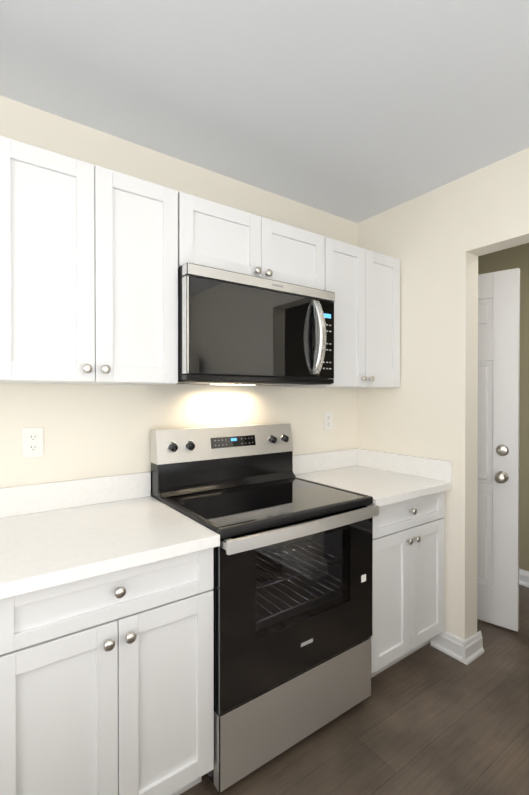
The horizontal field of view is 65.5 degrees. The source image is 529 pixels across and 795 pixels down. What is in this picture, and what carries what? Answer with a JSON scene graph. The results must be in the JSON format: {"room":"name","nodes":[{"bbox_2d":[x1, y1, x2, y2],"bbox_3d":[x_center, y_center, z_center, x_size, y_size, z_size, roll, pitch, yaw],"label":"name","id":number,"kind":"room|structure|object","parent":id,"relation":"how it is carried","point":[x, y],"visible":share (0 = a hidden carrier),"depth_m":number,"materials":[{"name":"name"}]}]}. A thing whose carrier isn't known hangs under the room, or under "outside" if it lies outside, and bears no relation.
{"room":"kitchen","nodes":[
{"label":"kitchen","id":0,"kind":"room"},
{"bbox_2d":[0,95,356,487],"bbox_3d":[-1.227,0.113,1.463,4.657,2.483,0.150,0,0,-36],"label":"wall","id":1,"kind":"structure","parent":0,"point":[91,431],"depth_m":1.84,"materials":[{"name":"white paint"}]},
{"bbox_2d":[22,427,42,457],"bbox_3d":[-0.901,0.174,1.600,0.072,0.116,0.007,0,0,-36],"label":"electrical outlet","id":2,"kind":"object","parent":1,"relation":"attached to","point":[32,441],"visible":1,"depth_m":1.60,"materials":[{"name":"white plastic"}]},
{"bbox_2d":[0,136,177,384],"bbox_3d":[-0.672,-0.429,1.540,0.614,0.751,0.362,0,0,-36],"label":"upper cabinet","id":3,"kind":"object","parent":1,"relation":"attached to","point":[89,273],"visible":1,"depth_m":1.40,"materials":[{"name":"white wood"}]},
{"bbox_2d":[178,191,324,289],"bbox_3d":[-0.103,-0.661,1.948,0.779,0.292,0.362,0,0,-36],"label":"upper cabinet","id":4,"kind":"object","parent":1,"relation":"attached to","point":[212,234],"visible":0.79,"depth_m":1.79,"materials":[{"name":"white wood"}]},
{"bbox_2d":[176,262,334,385],"bbox_3d":[-0.075,-0.286,1.912,0.780,0.449,0.454,0,0,-36],"label":"over-the-range microwave","id":5,"kind":"object","parent":4,"relation":"attached to","point":[235,328],"visible":0.98,"depth_m":1.72,"materials":[{"name":"black"}]},
{"bbox_2d":[324,411,332,429],"bbox_3d":[0.394,0.143,2.531,0.072,0.116,0.007,0,0,-36],"label":"electrical outlet","id":6,"kind":"object","parent":1,"relation":"attached to","point":[328,420],"visible":1,"depth_m":2.53,"materials":[{"name":"white plastic"}]},
{"bbox_2d":[284,237,399,387],"bbox_3d":[0.462,-0.433,2.356,0.604,0.751,0.362,0,0,-36],"label":"upper cabinet","id":7,"kind":"object","parent":1,"relation":"attached to","point":[363,284],"visible":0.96,"depth_m":2.22,"materials":[{"name":"white wood"}]},
{"bbox_2d":[0,0,528,222],"bbox_3d":[0.310,-1.173,0.390,5.910,0.100,4.425,0,0,-36],"label":"ceiling","id":8,"kind":"structure","parent":0,"point":[356,111],"depth_m":1.48,"materials":[{"name":"white paint"}]},
{"bbox_2d":[180,584,528,794],"bbox_3d":[0.310,1.410,0.405,5.910,0.100,4.425,0,0,-36],"label":"floor","id":9,"kind":"structure","parent":0,"point":[428,719],"depth_m":1.64,"materials":[{"name":"brown wood"}]},
{"bbox_2d":[0,548,213,794],"bbox_3d":[-0.594,0.920,1.428,0.627,0.868,0.647,0,0,-36],"label":"base cabinet","id":10,"kind":"object","parent":9,"relation":"on","point":[107,684],"visible":0.94,"depth_m":1.18,"materials":[{"name":"white wood"}]},
{"bbox_2d":[150,423,378,792],"bbox_3d":[-0.008,0.749,1.816,0.768,1.206,0.683,0,0,-36],"label":"range","id":11,"kind":"object","parent":9,"relation":"on","point":[293,563],"visible":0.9,"depth_m":1.62,"materials":[{"name":"black"}]},
{"bbox_2d":[371,491,444,677],"bbox_3d":[0.543,0.916,2.246,0.597,0.868,0.647,0,0,-36],"label":"base cabinet","id":12,"kind":"object","parent":9,"relation":"on","point":[408,578],"visible":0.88,"depth_m":1.99,"materials":[{"name":"white wood"}]},
{"bbox_2d":[293,448,451,506],"bbox_3d":[0.547,0.408,2.243,0.611,0.146,0.652,0,0,-36],"label":"countertop","id":13,"kind":"structure","parent":12,"relation":"on","point":[382,478],"depth_m":2.30,"materials":[{"name":"white stone"}]},
{"bbox_2d":[357,148,528,641],"bbox_3d":[1.158,0.109,2.026,0.125,2.483,1.720,0,0,-36],"label":"wall","id":14,"kind":"structure","parent":0,"point":[428,408],"depth_m":2.18,"materials":[{"name":"white paint"}]},
{"bbox_2d":[436,630,483,656],"bbox_3d":[0.889,1.296,2.524,0.041,0.105,0.888,0,0,-36],"label":"baseboard","id":15,"kind":"structure","parent":14,"relation":"attached to","point":[469,650],"depth_m":2.15,"materials":[{"name":"white wood"}]},
{"bbox_2d":[478,243,528,570],"bbox_3d":[2.564,0.109,2.110,0.150,2.483,4.175,0,0,-36],"label":"wall","id":16,"kind":"structure","parent":0,"point":[510,258],"depth_m":2.96,"materials":[{"name":"beige paint"}]},
{"bbox_2d":[519,569,528,587],"bbox_3d":[2.576,1.299,1.948,0.024,0.105,3.824,0,0,-36],"label":"baseboard","id":17,"kind":"structure","parent":16,"relation":"attached to","point":[523,574],"depth_m":2.94,"materials":[{"name":"white wood"}]},
{"bbox_3d":[0.989,0.102,3.272,1.053,2.483,0.150,0,0,-36],"label":"wall","id":18,"kind":"structure","parent":0,"visible":0},
{"bbox_2d":[477,268,519,631],"bbox_3d":[1.103,0.298,2.649,0.925,2.074,0.184,0,0,39],"label":"entry door","id":19,"kind":"structure","parent":18,"relation":"in","point":[498,444],"depth_m":2.40,"materials":[{"name":"white wood"}]},
{"bbox_3d":[-1.101,0.922,1.064,0.613,0.868,0.647,0,0,-36],"label":"base cabinet","id":20,"kind":"object","parent":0,"visible":0},
{"bbox_2d":[0,472,219,599],"bbox_3d":[-1.101,0.415,1.058,1.887,0.146,0.652,0,0,-36],"label":"countertop","id":21,"kind":"structure","parent":20,"relation":"on","point":[52,534],"depth_m":1.38,"materials":[{"name":"white stone"}]}
]}

